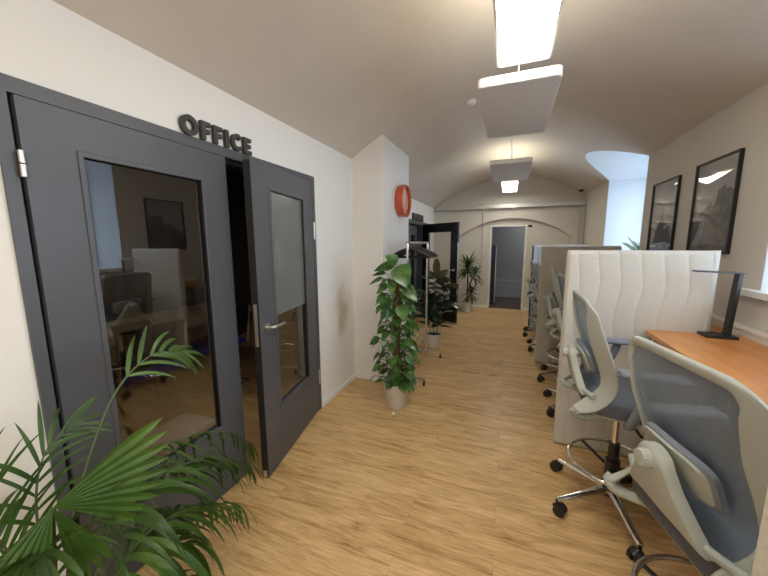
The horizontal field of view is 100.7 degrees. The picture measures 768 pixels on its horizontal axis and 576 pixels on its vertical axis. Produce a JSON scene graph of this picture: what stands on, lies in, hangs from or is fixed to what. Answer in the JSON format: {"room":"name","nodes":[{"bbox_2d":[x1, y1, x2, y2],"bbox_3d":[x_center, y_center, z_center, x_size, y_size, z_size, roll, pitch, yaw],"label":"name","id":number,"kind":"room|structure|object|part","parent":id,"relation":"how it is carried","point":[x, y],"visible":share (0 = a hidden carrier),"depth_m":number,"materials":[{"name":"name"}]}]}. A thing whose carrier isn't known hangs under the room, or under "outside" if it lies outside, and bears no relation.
{"room":"open-plan office","nodes":[
{"label":"open-plan office","id":0,"kind":"room"},
{"bbox_2d":[0,0,433,575],"bbox_3d":[-0.642,-0.375,3.001,0.310,2.900,9.970,3,9,21],"label":"wall","id":1,"kind":"structure","parent":0,"point":[45,43],"depth_m":1.33,"materials":[{"name":"paint"}]},
{"bbox_2d":[0,72,321,575],"bbox_3d":[-0.899,0.211,1.950,0.422,2.040,1.788,3,9,21],"label":"door","id":2,"kind":"structure","parent":1,"relation":"in","point":[47,136],"depth_m":1.37,"materials":[{"name":"black metal"}]},
{"bbox_3d":[-0.764,0.227,1.901,0.022,0.260,0.003,1,8,10],"label":"lock plate","id":3,"kind":"part","parent":2,"relation":"part of","materials":[{"name":"silver metal"}]},
{"bbox_3d":[-0.687,0.235,2.018,0.064,0.052,0.156,1,8,10],"label":"handle","id":4,"kind":"part","parent":2,"relation":"part of","materials":[{"name":"silver metal"}]},
{"bbox_3d":[-0.688,0.180,2.325,0.045,1.976,0.862,1,8,10],"label":"panel","id":5,"kind":"part","parent":2,"relation":"part of","materials":[{"name":"grey wood"}]},
{"bbox_2d":[178,114,251,155],"bbox_3d":[-0.913,-0.841,1.764,0.022,0.098,0.459,3,9,21],"label":"sign","id":6,"kind":"object","parent":1,"relation":"attached to","point":[201,126],"visible":1,"depth_m":1.73,"materials":[{"name":"grey metal"}]},
{"bbox_2d":[322,373,355,407],"bbox_3d":[-0.552,1.044,3.122,0.124,0.055,9.880,3,9,21],"label":"baseboard","id":7,"kind":"structure","parent":1,"relation":"attached to","point":[340,388],"depth_m":3.19,"materials":[{"name":"white paint"}]},
{"bbox_2d":[412,213,423,221],"bbox_3d":[0.647,-1.339,6.046,0.028,0.123,0.740,3,9,21],"label":"sign board","id":8,"kind":"object","parent":1,"relation":"attached to","point":[417,217],"visible":1,"depth_m":5.97,"materials":[{"name":"grey"}]},
{"bbox_2d":[408,219,459,322],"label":"door","id":9,"kind":"structure","parent":1,"relation":"in","point":[421,231],"depth_m":6.06,"materials":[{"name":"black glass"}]},
{"bbox_3d":[0.579,-0.349,6.303,0.214,1.905,1.420,3,9,21],"label":"frame","id":10,"kind":"part","parent":9,"relation":"part of","materials":[{"name":"black metal"}]},
{"bbox_3d":[1.339,-0.353,5.791,0.026,0.950,0.003,-6,10,-33],"label":"lock plate","id":11,"kind":"part","parent":9,"relation":"part of","materials":[{"name":"silver metal"}]},
{"bbox_2d":[85,161,416,354],"bbox_3d":[-2.153,-0.392,3.880,3.360,2.700,8.300,3,9,21],"label":"wall","id":12,"kind":"structure","parent":0,"point":[145,224],"depth_m":4.80,"materials":[{"name":"grey"}]},
{"bbox_2d":[352,134,408,375],"bbox_3d":[-0.055,-0.348,3.782,0.445,2.620,0.910,3,9,21],"label":"wall pillar","id":13,"kind":"structure","parent":0,"point":[378,169],"depth_m":3.36,"materials":[{"name":"white paint"}]},
{"bbox_2d":[356,353,408,381],"bbox_3d":[0.013,0.926,3.932,0.335,0.055,0.924,3,9,21],"label":"baseboard","id":14,"kind":"structure","parent":13,"relation":"attached to","point":[358,375],"depth_m":3.52,"materials":[{"name":"white paint"}]},
{"bbox_2d":[395,184,410,216],"bbox_3d":[0.222,-1.002,3.671,0.090,0.368,0.368,3,9,21],"label":"wall clock","id":15,"kind":"object","parent":13,"relation":"attached to","point":[402,193],"visible":1,"depth_m":3.61,"materials":[{"name":"orange"}]},
{"bbox_2d":[383,375,407,409],"bbox_3d":[0.113,0.972,2.937,0.252,0.245,0.252,3,9,21],"label":"pot","id":16,"kind":"object","parent":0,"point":[396,397],"depth_m":2.85,"materials":[{"name":"white ceramic"}]},
{"bbox_2d":[52,0,767,207],"bbox_3d":[1.081,-1.390,2.176,3.640,0.593,9.970,3,9,21],"label":"ceiling","id":17,"kind":"structure","parent":0,"point":[638,76],"depth_m":2.10,"materials":[{"name":"paint"}]},
{"bbox_2d":[466,99,475,106],"bbox_3d":[0.829,-1.759,3.030,0.100,0.047,0.100,3,9,21],"label":"smoke detector","id":18,"kind":"object","parent":17,"relation":"attached to","point":[471,102],"visible":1,"depth_m":3.00,"materials":[{"name":"white paint"}]},
{"bbox_2d":[501,180,518,192],"bbox_3d":[2.330,-2.041,5.869,0.278,0.360,1.200,3,9,21],"label":"ceiling light","id":19,"kind":"object","parent":17,"relation":"hanging from","point":[507,186],"visible":0.8,"depth_m":5.80,"materials":[{"name":"white plastic"}]},
{"bbox_2d":[489,143,532,181],"bbox_3d":[1.611,-1.697,4.024,0.440,0.517,1.324,3,9,21],"label":"acoustic panel","id":20,"kind":"object","parent":17,"relation":"hanging from","point":[513,169],"visible":0.98,"depth_m":3.74,"materials":[{"name":"white"}]},
{"bbox_2d":[477,65,562,137],"bbox_3d":[0.928,-1.433,2.203,0.425,0.517,1.188,3,9,21],"label":"acoustic panel","id":21,"kind":"object","parent":17,"relation":"hanging from","point":[517,103],"visible":0.95,"depth_m":1.91,"materials":[{"name":"white"}]},
{"bbox_2d":[493,0,563,68],"bbox_3d":[0.572,-1.369,1.225,0.278,0.360,1.200,3,9,21],"label":"ceiling light","id":22,"kind":"object","parent":17,"relation":"hanging from","point":[525,30],"visible":1,"depth_m":1.52,"materials":[{"name":"white plastic"}]},
{"bbox_2d":[110,297,710,575],"bbox_3d":[0.415,0.817,5.213,7.300,0.104,14.700,3,9,21],"label":"floor","id":23,"kind":"structure","parent":0,"point":[461,481],"depth_m":2.03,"materials":[{"name":"brown wood"}]},
{"bbox_2d":[0,326,265,575],"bbox_3d":[-0.865,0.763,1.016,0.766,1.210,1.116,3,9,21],"label":"potted palm","id":24,"kind":"object","parent":23,"relation":"on","point":[111,489],"visible":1,"depth_m":0.93,"materials":[{"name":"green plant"}]},
{"bbox_2d":[112,319,187,441],"bbox_3d":[-2.010,0.706,2.626,0.569,0.883,0.502,4,9,26],"label":"chair","id":25,"kind":"object","parent":23,"relation":"on","point":[175,327],"visible":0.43,"depth_m":2.45,"materials":[{"name":"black fabric"}]},
{"bbox_3d":[-2.122,0.746,2.417,0.560,0.862,0.022,4,9,26],"label":"leg","id":26,"kind":"part","parent":25,"relation":"part of","materials":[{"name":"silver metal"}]},
{"bbox_3d":[-2.024,0.675,2.628,0.460,0.060,0.460,4,9,26],"label":"seat","id":27,"kind":"part","parent":25,"relation":"part of","materials":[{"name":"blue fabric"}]},
{"bbox_3d":[-1.789,0.448,2.476,0.070,0.333,0.440,4,9,26],"label":"backrest","id":28,"kind":"part","parent":25,"relation":"part of","materials":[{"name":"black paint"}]},
{"bbox_3d":[-1.907,0.685,2.841,0.560,0.862,0.022,4,9,26],"label":"leg","id":29,"kind":"part","parent":25,"relation":"part of","materials":[{"name":"silver metal"}]},
{"bbox_2d":[139,412,214,461],"bbox_3d":[-1.514,1.108,2.338,0.320,0.160,0.400,3,9,21],"label":"storage box","id":30,"kind":"object","parent":23,"relation":"on","point":[188,423],"visible":0.34,"depth_m":2.33,"materials":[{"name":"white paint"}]},
{"bbox_2d":[106,303,255,366],"bbox_3d":[-2.224,0.701,3.144,0.900,0.745,1.900,3,9,21],"label":"meeting table","id":31,"kind":"object","parent":23,"relation":"on","point":[194,315],"visible":0.12,"depth_m":3.20,"materials":[{"name":"wood"},{"name":"black metal"}]},
{"bbox_3d":[-2.277,0.577,4.101,0.040,0.720,0.040,3,9,21],"label":"leg","id":32,"kind":"part","parent":31,"relation":"part of","materials":[{"name":"brown metal"}]},
{"bbox_2d":[172,302,250,399],"bbox_3d":[-1.755,0.612,3.275,0.569,0.883,0.502,1,8,12],"label":"chair","id":33,"kind":"object","parent":23,"relation":"on","point":[200,345],"visible":0.44,"depth_m":3.26,"materials":[{"name":"black paint"}]},
{"bbox_3d":[-1.810,0.655,3.045,0.560,0.862,0.022,1,8,12],"label":"leg","id":34,"kind":"part","parent":33,"relation":"part of","materials":[{"name":"silver metal"}]},
{"bbox_3d":[-1.770,0.581,3.274,0.460,0.060,0.460,1,8,12],"label":"seat","id":35,"kind":"part","parent":33,"relation":"part of","materials":[{"name":"blue fabric"}]},
{"bbox_3d":[-1.709,0.588,3.509,0.560,0.862,0.022,1,8,12],"label":"leg","id":36,"kind":"part","parent":33,"relation":"part of","materials":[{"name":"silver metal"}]},
{"bbox_3d":[-1.513,0.346,3.183,0.070,0.333,0.440,1,8,12],"label":"backrest","id":37,"kind":"part","parent":33,"relation":"part of","materials":[{"name":"black paint"}]},
{"bbox_2d":[369,254,420,409],"bbox_3d":[0.096,0.400,2.847,0.477,1.402,0.466,1,8,10],"label":"pothos","id":38,"kind":"object","parent":23,"relation":"on","point":[397,385],"visible":1,"depth_m":2.77,"materials":[{"name":"green plant"}]},
{"bbox_2d":[406,242,440,385],"bbox_3d":[0.397,0.222,3.714,0.400,1.507,0.908,3,9,21],"label":"coat rack","id":39,"kind":"object","parent":23,"relation":"on","point":[407,243],"visible":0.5,"depth_m":4.04,"materials":[{"name":"silver metal"}]},
{"bbox_3d":[0.241,0.251,3.313,0.025,1.425,0.025,3,9,21],"label":"post","id":40,"kind":"part","parent":39,"relation":"part of","materials":[{"name":"silver metal"}]},
{"bbox_2d":[394,245,430,258],"bbox_3d":[0.271,-0.396,3.306,0.432,0.175,0.032,2,8,13],"label":"hanger","id":41,"kind":"object","parent":39,"relation":"hanging from","point":[404,249],"visible":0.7,"depth_m":3.29,"materials":[{"name":"black plastic"}]},
{"bbox_2d":[398,242,433,257],"bbox_3d":[0.325,-0.415,3.444,0.432,0.175,0.032,2,9,17],"label":"hanger","id":42,"kind":"object","parent":39,"relation":"hanging from","point":[428,253],"visible":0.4,"depth_m":3.40,"materials":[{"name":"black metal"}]},
{"bbox_2d":[400,246,434,257],"bbox_3d":[0.358,-0.427,3.527,0.432,0.175,0.032,4,9,27],"label":"hanger","id":43,"kind":"object","parent":39,"relation":"hanging from","point":[416,246],"visible":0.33,"depth_m":3.52,"materials":[{"name":"black plastic"}]},
{"bbox_3d":[0.394,-0.512,3.609,0.025,0.025,0.880,3,9,21],"label":"hanging rail","id":44,"kind":"part","parent":39,"relation":"part of","materials":[{"name":"silver metal"}]},
{"bbox_3d":[0.399,0.612,3.770,0.012,0.132,0.860,3,9,21],"label":"rail","id":45,"kind":"part","parent":39,"relation":"part of","materials":[{"name":"brown wood"}]},
{"bbox_2d":[403,242,437,256],"bbox_3d":[0.398,-0.442,3.629,0.432,0.175,0.032,1,8,9],"label":"hanger","id":46,"kind":"object","parent":39,"relation":"hanging from","point":[433,253],"visible":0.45,"depth_m":3.60,"materials":[{"name":"black plastic"}]},
{"bbox_3d":[0.553,0.136,4.106,0.025,1.425,0.025,3,9,21],"label":"post","id":47,"kind":"part","parent":39,"relation":"part of","materials":[{"name":"silver metal"}]},
{"bbox_2d":[413,258,462,347],"bbox_3d":[0.725,0.213,4.544,0.796,1.287,0.548,3,9,21],"label":"rubber plant","id":48,"kind":"object","parent":23,"relation":"on","point":[434,337],"visible":0.91,"depth_m":4.50,"materials":[{"name":"green plant"}]},
{"bbox_3d":[0.715,0.749,4.620,0.272,0.205,0.272,3,9,21],"label":"pot","id":49,"kind":"part","parent":48,"relation":"part of","materials":[{"name":"white ceramic"}]},
{"bbox_2d":[458,251,485,312],"bbox_3d":[1.819,-0.146,6.852,0.719,1.336,0.695,3,9,21],"label":"dracaena","id":50,"kind":"object","parent":23,"relation":"on","point":[466,305],"visible":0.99,"depth_m":6.80,"materials":[{"name":"green plant"}]},
{"bbox_2d":[461,301,470,312],"bbox_3d":[1.792,0.405,6.922,0.224,0.225,0.224,3,9,21],"label":"pot","id":51,"kind":"object","parent":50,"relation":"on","point":[466,305],"depth_m":6.84,"materials":[{"name":"white ceramic"}]},
{"bbox_2d":[489,245,496,304],"bbox_3d":[2.683,-0.339,7.841,0.120,1.430,0.500,2,8,15],"label":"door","id":52,"kind":"structure","parent":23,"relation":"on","point":[494,247],"depth_m":7.62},
{"bbox_2d":[523,259,538,336],"bbox_3d":[2.574,0.169,5.024,0.656,1.220,0.684,3,9,21],"label":"chair","id":53,"kind":"object","parent":23,"relation":"on","point":[532,264],"visible":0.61,"depth_m":5.04,"materials":[{"name":"grey plastic"}]},
{"bbox_3d":[2.397,-0.156,5.063,0.170,0.585,0.541,3,9,21],"label":"frame","id":54,"kind":"part","parent":53,"relation":"part of","materials":[{"name":"grey plastic"}]},
{"bbox_2d":[527,262,539,351],"bbox_3d":[2.338,0.268,4.341,0.656,1.220,0.684,3,9,19],"label":"chair","id":55,"kind":"object","parent":23,"relation":"on","point":[534,286],"visible":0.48,"depth_m":4.39,"materials":[{"name":"grey plastic"}]},
{"bbox_3d":[2.159,-0.056,4.374,0.170,0.585,0.541,3,9,19],"label":"frame","id":56,"kind":"part","parent":55,"relation":"part of","materials":[{"name":"grey plastic"}]},
{"bbox_2d":[537,267,561,382],"bbox_3d":[2.014,0.412,3.346,0.656,1.220,0.684,4,9,27],"label":"chair","id":57,"kind":"object","parent":23,"relation":"on","point":[555,297],"visible":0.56,"depth_m":3.36,"materials":[{"name":"grey plastic"}]},
{"bbox_3d":[1.829,0.909,3.442,0.296,0.063,0.050,0,8,-1],"label":"leg","id":58,"kind":"part","parent":57,"relation":"part of","materials":[{"name":"silver metal"}]},
{"bbox_3d":[1.943,0.886,3.602,0.050,0.063,0.296,-3,9,-19],"label":"leg","id":59,"kind":"part","parent":57,"relation":"part of","materials":[{"name":"silver metal"}]},
{"bbox_2d":[551,292,557,306],"bbox_3d":[1.833,0.126,3.416,0.073,0.136,0.272,4,9,27],"label":"lumbar cushion","id":60,"kind":"object","parent":57,"relation":"on","point":[553,298],"depth_m":3.31,"materials":[{"name":"grey fabric"}]},
{"bbox_3d":[1.848,0.084,3.403,0.170,0.585,0.541,4,9,27],"label":"frame","id":61,"kind":"part","parent":57,"relation":"part of","materials":[{"name":"grey plastic"}]},
{"bbox_2d":[543,273,564,417],"bbox_3d":[1.768,0.503,2.713,0.656,1.220,0.684,3,9,19],"label":"chair","id":62,"kind":"object","parent":23,"relation":"on","point":[557,312],"visible":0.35,"depth_m":2.80,"materials":[{"name":"grey plastic"}]},
{"bbox_3d":[1.588,0.179,2.745,0.170,0.585,0.541,3,9,19],"label":"frame","id":63,"kind":"part","parent":62,"relation":"part of","materials":[{"name":"grey plastic"}]},
{"bbox_2d":[528,245,586,327],"bbox_3d":[2.892,0.003,5.347,0.791,1.448,0.072,3,9,21],"label":"wall","id":64,"kind":"structure","parent":23,"relation":"on","point":[536,249],"depth_m":5.38,"materials":[{"name":"grey fabric"},{"name":"galvanised steel"}]},
{"bbox_3d":[2.889,-0.706,5.246,0.775,0.016,0.040,3,9,21],"label":"rail","id":65,"kind":"part","parent":64,"relation":"part of","materials":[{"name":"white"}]},
{"bbox_2d":[534,246,621,363],"bbox_3d":[2.271,0.228,3.780,0.800,1.450,0.070,3,9,21],"label":"wall","id":66,"kind":"structure","parent":23,"relation":"on","point":[551,256],"depth_m":3.84,"materials":[{"name":"grey fabric"}]},
{"bbox_3d":[2.266,-0.481,3.680,0.788,0.016,0.040,3,9,21],"label":"rail","id":67,"kind":"part","parent":66,"relation":"part of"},
{"bbox_2d":[550,290,700,562],"bbox_3d":[1.293,0.650,1.699,0.656,1.220,0.684,3,9,22],"label":"chair","id":68,"kind":"object","parent":23,"relation":"on","point":[604,394],"visible":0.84,"depth_m":1.66,"materials":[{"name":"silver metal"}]},
{"bbox_3d":[1.019,0.358,1.787,0.032,0.055,0.056,3,9,22],"label":"tension knob","id":69,"kind":"part","parent":68,"relation":"part of","materials":[{"name":"grey plastic"}]},
{"bbox_3d":[1.206,1.126,1.948,0.050,0.063,0.296,-4,9,-23],"label":"leg","id":70,"kind":"part","parent":68,"relation":"part of","materials":[{"name":"silver metal"}]},
{"bbox_3d":[1.106,1.150,1.779,0.296,0.063,0.050,-1,8,-6],"label":"leg","id":71,"kind":"part","parent":68,"relation":"part of","materials":[{"name":"silver metal"}]},
{"bbox_3d":[1.090,0.366,1.759,0.054,0.116,0.254,3,9,22],"label":"lumbar plate","id":72,"kind":"part","parent":68,"relation":"part of","materials":[{"name":"grey plastic"}]},
{"bbox_2d":[576,338,595,373],"bbox_3d":[1.104,0.367,1.753,0.073,0.136,0.272,3,9,22],"label":"lumbar cushion","id":73,"kind":"object","parent":68,"relation":"on","point":[588,360],"depth_m":1.69,"materials":[{"name":"grey fabric"}]},
{"bbox_3d":[1.118,0.325,1.741,0.170,0.585,0.541,3,9,22],"label":"frame","id":74,"kind":"part","parent":68,"relation":"part of","materials":[{"name":"grey plastic"}]},
{"bbox_3d":[1.238,1.170,1.633,0.049,0.063,0.296,1,8,12],"label":"leg","id":75,"kind":"part","parent":68,"relation":"part of","materials":[{"name":"silver metal"}]},
{"bbox_2d":[576,373,700,432],"bbox_3d":[1.312,0.582,1.698,0.470,0.068,0.490,3,9,22],"label":"seat cushion","id":76,"kind":"object","parent":68,"relation":"on","point":[620,409],"depth_m":1.57,"materials":[{"name":"fabric"}]},
{"bbox_3d":[1.240,0.685,1.581,0.016,0.029,0.177,2,9,17],"label":"lever","id":77,"kind":"part","parent":68,"relation":"part of","materials":[{"name":"black plastic"}]},
{"bbox_2d":[553,250,720,456],"bbox_3d":[1.653,0.467,2.166,0.805,1.440,0.070,3,9,21],"label":"wall","id":78,"kind":"structure","parent":23,"relation":"on","point":[632,292],"depth_m":2.10,"materials":[{"name":"fabric"}]},
{"bbox_3d":[2.022,0.485,2.024,0.014,1.440,0.038,3,9,21],"label":"rail","id":79,"kind":"part","parent":78,"relation":"part of","materials":[{"name":"white"}]},
{"bbox_2d":[603,336,767,575],"bbox_3d":[1.084,0.777,0.941,0.656,1.184,0.684,1,8,8],"label":"chair","id":80,"kind":"object","parent":23,"relation":"on","point":[714,518],"visible":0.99,"depth_m":0.87,"materials":[{"name":"grey fabric"}]},
{"bbox_3d":[0.787,0.513,0.962,0.032,0.055,0.056,1,8,8],"label":"tension knob","id":81,"kind":"part","parent":80,"relation":"part of","materials":[{"name":"grey plastic"}]},
{"bbox_3d":[0.863,0.518,0.951,0.054,0.116,0.254,1,8,8],"label":"lumbar plate","id":82,"kind":"part","parent":80,"relation":"part of","materials":[{"name":"grey plastic"}]},
{"bbox_2d":[645,421,728,512],"bbox_3d":[0.878,0.518,0.949,0.073,0.136,0.272,1,8,8],"label":"lumbar cushion","id":83,"kind":"object","parent":80,"relation":"on","point":[690,469],"depth_m":0.88,"materials":[{"name":"grey fabric"}]},
{"bbox_2d":[634,471,757,575],"bbox_3d":[1.101,0.725,0.946,0.470,0.068,0.490,1,8,8],"label":"seat cushion","id":84,"kind":"object","parent":80,"relation":"on","point":[707,567],"depth_m":0.92,"materials":[{"name":"fabric"}]},
{"bbox_2d":[639,330,767,470],"bbox_3d":[1.581,0.865,1.192,0.481,0.935,1.865,3,9,21],"label":"desk","id":85,"kind":"object","parent":23,"relation":"on","point":[745,360],"visible":0.59,"depth_m":1.61,"materials":[{"name":"brown wood"}]},
{"bbox_3d":[1.720,0.753,2.067,0.040,0.909,0.040,3,9,21],"label":"leg","id":86,"kind":"part","parent":85,"relation":"part of","materials":[{"name":"white"}]},
{"bbox_2d":[692,270,746,339],"bbox_3d":[1.950,0.093,1.882,0.227,0.395,0.100,3,9,21],"label":"desk lamp","id":87,"kind":"object","parent":85,"relation":"on","point":[737,282],"visible":1,"depth_m":1.85,"materials":[{"name":"black metal"}]},
{"bbox_3d":[2.027,0.100,1.849,0.055,0.368,0.014,7,11,40],"label":"arm","id":88,"kind":"part","parent":87,"relation":"part of","materials":[{"name":"black paint"}]},
{"bbox_3d":[2.075,0.771,1.930,0.040,0.909,0.040,3,9,21],"label":"leg","id":89,"kind":"part","parent":85,"relation":"part of","materials":[{"name":"white"}]},
{"bbox_2d":[751,487,767,575],"bbox_3d":[0.927,0.728,0.363,0.800,1.440,0.070,3,9,21],"label":"wall","id":90,"kind":"structure","parent":23,"relation":"on","point":[760,565],"depth_m":0.47,"materials":[{"name":"fabric"}]},
{"bbox_2d":[492,227,524,280],"bbox_3d":[3.137,-1.104,7.985,4.400,2.900,1.600,3,9,21],"label":"wall","id":91,"kind":"structure","parent":0,"point":[509,241],"depth_m":8.62,"materials":[{"name":"grey"}]},
{"bbox_2d":[495,280,521,297],"bbox_3d":[3.360,0.023,8.711,4.000,0.460,0.100,3,9,21],"label":"trim","id":92,"kind":"structure","parent":91,"relation":"attached to","point":[503,288],"depth_m":8.67,"materials":[{"name":"grey"}]},
{"bbox_2d":[433,177,586,298],"bbox_3d":[2.606,-0.961,6.995,3.035,2.900,0.090,3,9,21],"label":"wall","id":93,"kind":"structure","parent":0,"point":[565,219],"depth_m":6.81,"materials":[{"name":"beige paint"}]},
{"bbox_2d":[480,203,484,265],"bbox_3d":[2.195,-1.173,7.079,0.060,1.380,0.180,3,9,21],"label":"conduit","id":94,"kind":"object","parent":93,"relation":"attached to","point":[481,264],"visible":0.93,"depth_m":7.15,"materials":[{"name":"white"}]},
{"bbox_2d":[457,303,528,310],"bbox_3d":[2.514,0.441,7.227,2.801,0.060,0.104,3,9,21],"label":"baseboard","id":95,"kind":"structure","parent":93,"relation":"attached to","point":[458,304],"depth_m":7.37,"materials":[{"name":"white paint"}]},
{"bbox_2d":[434,201,586,212],"bbox_3d":[2.564,-1.712,6.794,3.012,0.135,0.110,3,9,21],"label":"cable tray","id":96,"kind":"object","parent":93,"relation":"attached to","point":[570,203],"visible":1,"depth_m":6.69,"materials":[{"name":"white metal"}]},
{"bbox_2d":[577,205,585,244],"bbox_3d":[3.941,-0.985,6.378,0.095,1.310,0.050,3,9,21],"label":"cable tray","id":97,"kind":"object","parent":93,"relation":"attached to","point":[582,214],"visible":0.64,"depth_m":6.35,"materials":[{"name":"white metal"}]},
{"bbox_2d":[457,218,569,307],"bbox_3d":[2.929,-0.997,7.064,3.985,2.950,0.280,3,9,21],"label":"wall","id":98,"kind":"structure","parent":0,"point":[540,233],"depth_m":7.16,"materials":[{"name":"beige paint"}]},
{"bbox_2d":[487,225,526,309],"bbox_3d":[2.773,-0.466,7.202,0.745,1.862,0.300,3,9,21],"label":"door frame","id":99,"kind":"structure","parent":98,"relation":"in","point":[525,226],"depth_m":7.05,"materials":[{"name":"white paint"}]},
{"bbox_2d":[583,82,767,473],"bbox_3d":[2.585,-0.237,1.752,0.765,2.950,9.970,3,9,21],"label":"wall","id":100,"kind":"structure","parent":0,"point":[743,124],"depth_m":2.24,"materials":[{"name":"beige paint"}]},
{"bbox_2d":[646,175,681,250],"bbox_3d":[2.697,-0.688,3.082,0.023,0.685,0.541,3,9,21],"label":"framed picture","id":101,"kind":"object","parent":100,"relation":"attached to","point":[665,194],"visible":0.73,"depth_m":3.06,"materials":[{"name":"black paint"}]},
{"bbox_2d":[686,148,744,253],"bbox_3d":[2.403,-0.599,2.332,0.023,0.680,0.528,3,9,21],"label":"framed picture","id":102,"kind":"object","parent":100,"relation":"attached to","point":[717,181],"visible":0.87,"depth_m":2.29,"materials":[{"name":"black paint"}]},
{"bbox_2d":[711,313,767,346],"bbox_3d":[2.185,0.275,1.935,0.063,0.088,9.880,3,9,21],"label":"trim","id":103,"kind":"structure","parent":100,"relation":"attached to","point":[739,329],"depth_m":1.90,"materials":[{"name":"white wood"}]},
{"bbox_2d":[740,287,767,300],"bbox_3d":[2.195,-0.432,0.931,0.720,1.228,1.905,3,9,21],"label":"window sill","id":104,"kind":"structure","parent":100,"relation":"in","point":[762,295],"depth_m":1.83,"materials":[{"name":"white paint"}]},
{"bbox_3d":[3.482,-0.904,4.150,0.680,1.215,1.499,3,9,21],"label":"window","id":105,"kind":"structure","parent":100,"relation":"in","visible":0},
{"bbox_2d":[621,237,638,249],"bbox_3d":[3.233,-0.468,3.961,0.549,0.351,0.403,-4,9,-22],"label":"plant","id":106,"kind":"object","parent":105,"relation":"on","point":[635,246],"visible":0.13,"depth_m":4.01,"materials":[{"name":"green plant"}]}
]}

